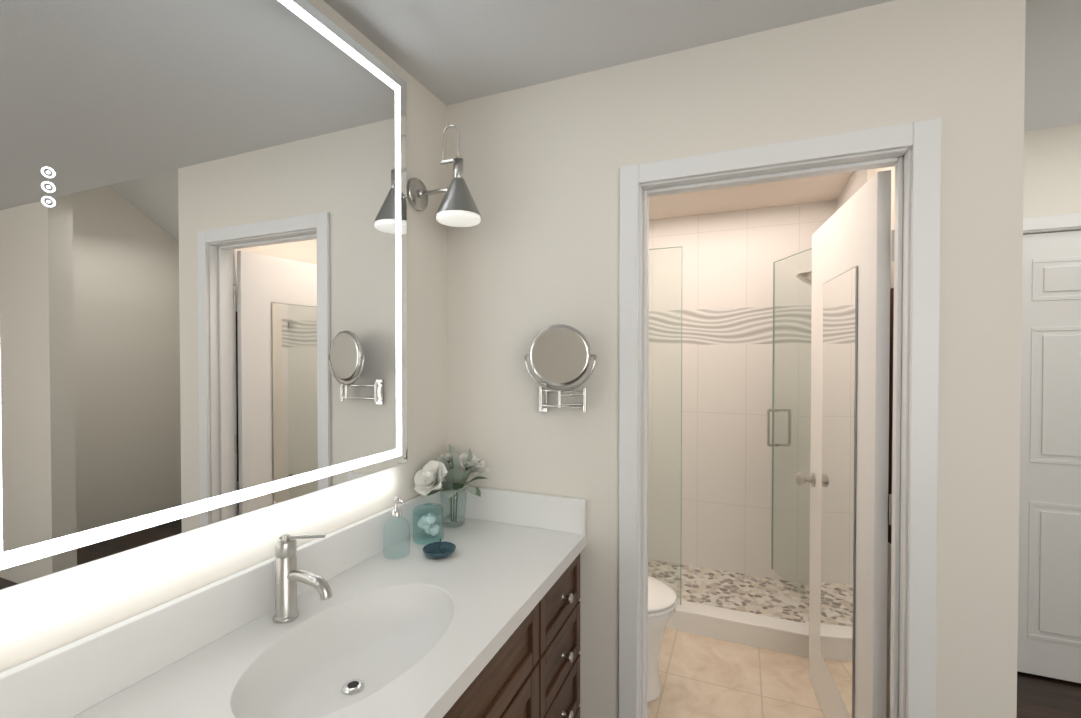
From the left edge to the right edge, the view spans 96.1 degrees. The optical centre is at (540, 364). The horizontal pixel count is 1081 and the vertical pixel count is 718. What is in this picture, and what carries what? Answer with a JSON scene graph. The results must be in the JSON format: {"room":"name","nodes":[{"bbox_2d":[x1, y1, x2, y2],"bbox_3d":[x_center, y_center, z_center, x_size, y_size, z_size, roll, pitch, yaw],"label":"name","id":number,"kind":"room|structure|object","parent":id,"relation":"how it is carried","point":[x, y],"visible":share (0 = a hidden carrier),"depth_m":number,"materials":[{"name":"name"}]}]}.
{"room":"bathroom","nodes":[
{"label":"bathroom","id":0,"kind":"room"},
{"bbox_2d":[0,0,446,672],"bbox_3d":[-0.872,0.238,0.813,0.120,2.440,4.510,0,1,23],"label":"wall","id":1,"kind":"structure","parent":0,"point":[44,614],"depth_m":1.28,"materials":[{"name":"white paint"}]},
{"bbox_2d":[0,0,407,589],"bbox_3d":[-0.646,-0.291,1.132,0.040,1.241,1.000,0,1,23],"label":"wall mirror","id":2,"kind":"object","parent":1,"relation":"attached to","point":[203,263],"visible":1,"depth_m":0.96,"materials":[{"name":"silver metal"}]},
{"bbox_2d":[407,124,480,226],"bbox_3d":[-0.320,-0.645,1.650,0.246,0.332,0.150,0,1,23],"label":"lamp","id":3,"kind":"object","parent":1,"relation":"attached to","point":[457,207],"visible":1,"depth_m":1.62,"materials":[{"name":"silver metal"}]},
{"bbox_2d":[323,0,893,219],"bbox_3d":[1.115,-1.027,0.469,4.040,0.100,5.430,0,1,23],"label":"ceiling","id":4,"kind":"structure","parent":0,"point":[447,52],"depth_m":1.47,"materials":[{"name":"white paint"}]},
{"bbox_2d":[647,628,824,717],"bbox_3d":[0.576,1.438,2.090,1.584,0.008,1.070,0,1,23],"label":"floor","id":5,"kind":"structure","parent":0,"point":[700,676],"depth_m":2.19,"materials":[{"name":"beige tile"}]},
{"bbox_2d":[648,576,676,701],"bbox_3d":[0.215,1.033,2.229,0.800,0.796,0.420,0,1,23],"label":"toilet","id":6,"kind":"object","parent":5,"relation":"on","point":[662,600],"visible":0.23,"depth_m":2.06,"materials":[{"name":"white ceramic"}]},
{"bbox_2d":[666,600,808,657],"bbox_3d":[0.804,1.374,2.638,1.584,0.120,0.120,0,1,23],"label":"shower curb","id":7,"kind":"structure","parent":5,"relation":"on","point":[767,632],"depth_m":2.50,"materials":[{"name":"white stone"}]},
{"bbox_2d":[648,246,682,604],"bbox_3d":[0.421,0.336,2.784,0.752,1.952,0.024,0,1,23],"label":"glass panel","id":8,"kind":"object","parent":7,"relation":"on","point":[671,415],"visible":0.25,"depth_m":2.66,"materials":[{"name":"clear glass"}]},
{"bbox_2d":[447,0,1025,717],"bbox_3d":[0.449,0.228,1.612,1.706,2.440,0.120,0,1,23],"label":"wall","id":9,"kind":"structure","parent":0,"point":[533,252],"depth_m":1.48,"materials":[{"name":"white paint"}]},
{"bbox_2d":[524,324,596,411],"bbox_3d":[0.076,0.017,1.631,0.236,0.301,0.124,0,1,23],"label":"makeup mirror","id":10,"kind":"object","parent":9,"relation":"attached to","point":[559,355],"visible":1,"depth_m":1.59,"materials":[{"name":"silver metal"}]},
{"bbox_2d":[619,118,941,717],"bbox_3d":[0.684,0.400,1.517,0.855,2.098,0.154,0,1,23],"label":"door frame","id":11,"kind":"structure","parent":9,"relation":"attached to","point":[911,152],"depth_m":1.36,"materials":[{"name":"white paint"}]},
{"bbox_2d":[796,170,893,717],"bbox_3d":[1.106,0.426,1.834,0.193,2.014,0.792,0,1,23],"label":"door","id":12,"kind":"structure","parent":9,"relation":"in","point":[852,251],"depth_m":1.65,"materials":[{"name":"white paint"}]},
{"bbox_2d":[648,200,836,583],"bbox_3d":[1.111,0.205,3.362,1.586,2.440,0.120,0,1,23],"label":"wall","id":13,"kind":"structure","parent":0,"point":[725,274],"depth_m":3.23,"materials":[{"name":"tile"}]},
{"bbox_2d":[836,166,894,717],"bbox_3d":[1.563,-0.285,2.220,0.120,3.450,1.870,0,1,23],"label":"wall","id":14,"kind":"structure","parent":0,"point":[871,173],"depth_m":1.90,"materials":[{"name":"white paint"}]},
{"bbox_2d":[767,248,811,592],"bbox_3d":[1.475,0.333,2.709,0.364,1.945,0.681,0,1,23],"label":"shower glass door","id":15,"kind":"structure","parent":14,"relation":"attached to","point":[773,445],"depth_m":2.99,"materials":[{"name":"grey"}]},
{"bbox_2d":[796,270,811,285],"bbox_3d":[1.563,-0.515,2.699,0.249,0.163,0.124,0,1,23],"label":"shower head","id":16,"kind":"object","parent":14,"relation":"attached to","point":[806,277],"visible":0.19,"depth_m":2.70},
{"bbox_2d":[888,288,893,543],"bbox_3d":[1.234,0.169,1.648,0.040,0.956,0.450,0,1,23],"label":"towel","id":17,"kind":"object","parent":14,"relation":"hanging from","point":[890,399],"visible":0.06,"depth_m":1.75,"materials":[{"name":"brown"}]},
{"bbox_2d":[1017,671,1080,717],"bbox_3d":[1.115,1.512,0.502,4.040,0.100,5.430,0,1,23],"label":"floor","id":18,"kind":"structure","parent":0,"point":[1038,696],"depth_m":2.10,"materials":[{"name":"brown wood"}]},
{"bbox_2d":[0,485,586,717],"bbox_3d":[-0.430,0.963,0.968,0.579,0.984,1.757,0,1,23],"label":"bathroom vanity","id":19,"kind":"object","parent":18,"relation":"on","point":[482,620],"visible":1,"depth_m":1.12,"materials":[{"name":"white stone"}]},
{"bbox_2d":[273,533,331,622],"bbox_3d":[-0.537,0.491,1.115,0.164,0.192,0.072,0,1,23],"label":"faucet","id":20,"kind":"object","parent":19,"relation":"on","point":[288,574],"visible":1,"depth_m":1.11,"materials":[{"name":"silver metal"}]},
{"bbox_2d":[383,497,409,559],"bbox_3d":[-0.437,0.493,1.481,0.081,0.178,0.077,0,1,23],"label":"soap dispenser","id":21,"kind":"object","parent":19,"relation":"on","point":[396,512],"visible":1,"depth_m":1.47,"materials":[{"name":"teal glass"}]},
{"bbox_2d":[413,503,443,544],"bbox_3d":[-0.372,0.520,1.609,0.100,0.120,0.100,0,1,23],"label":"jar","id":22,"kind":"object","parent":19,"relation":"on","point":[427,524],"visible":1,"depth_m":1.59,"materials":[{"name":"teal glass"}]},
{"bbox_2d":[423,539,455,557],"bbox_3d":[-0.308,0.557,1.482,0.100,0.050,0.100,0,1,23],"label":"dish","id":23,"kind":"object","parent":19,"relation":"on","point":[440,549],"visible":1,"depth_m":1.49,"materials":[{"name":"blue ceramic"}]},
{"bbox_2d":[414,444,488,527],"bbox_3d":[-0.288,0.430,1.701,0.231,0.298,0.271,0,1,23],"label":"vase","id":24,"kind":"object","parent":19,"relation":"on","point":[429,475],"visible":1,"depth_m":1.69,"materials":[{"name":"white plant"}]},
{"bbox_2d":[648,559,809,623],"bbox_3d":[0.958,1.410,3.008,1.584,0.040,0.679,0,1,23],"label":"pebble shower floor","id":25,"kind":"structure","parent":18,"relation":"on","point":[775,598],"depth_m":2.99,"materials":[{"name":"stone"}]},
{"bbox_2d":[1023,124,1080,217],"bbox_3d":[2.703,-0.283,2.077,2.094,3.450,0.120,0,1,23],"label":"wall","id":26,"kind":"structure","parent":0,"point":[1052,173],"depth_m":2.17,"materials":[{"name":"white paint"}]},
{"bbox_2d":[1017,230,1080,682],"bbox_3d":[2.504,0.417,2.144,0.761,2.024,0.180,0,1,23],"label":"closet door","id":27,"kind":"structure","parent":26,"relation":"in","point":[1049,607],"depth_m":2.20,"materials":[{"name":"white paint"}]},
{"bbox_2d":[1023,213,1080,234],"bbox_3d":[2.509,0.388,2.156,0.895,2.105,0.138,0,1,23],"label":"door frame","id":28,"kind":"structure","parent":26,"relation":"attached to","point":[1052,223],"depth_m":2.17,"materials":[{"name":"white paint"}]},
{"bbox_2d":[1024,0,1080,130],"bbox_3d":[2.430,-1.524,1.405,2.094,0.950,1.300,0,1,23],"label":"ceiling","id":29,"kind":"structure","parent":0,"point":[1052,63],"depth_m":1.98,"materials":[{"name":"white paint"}]}
]}

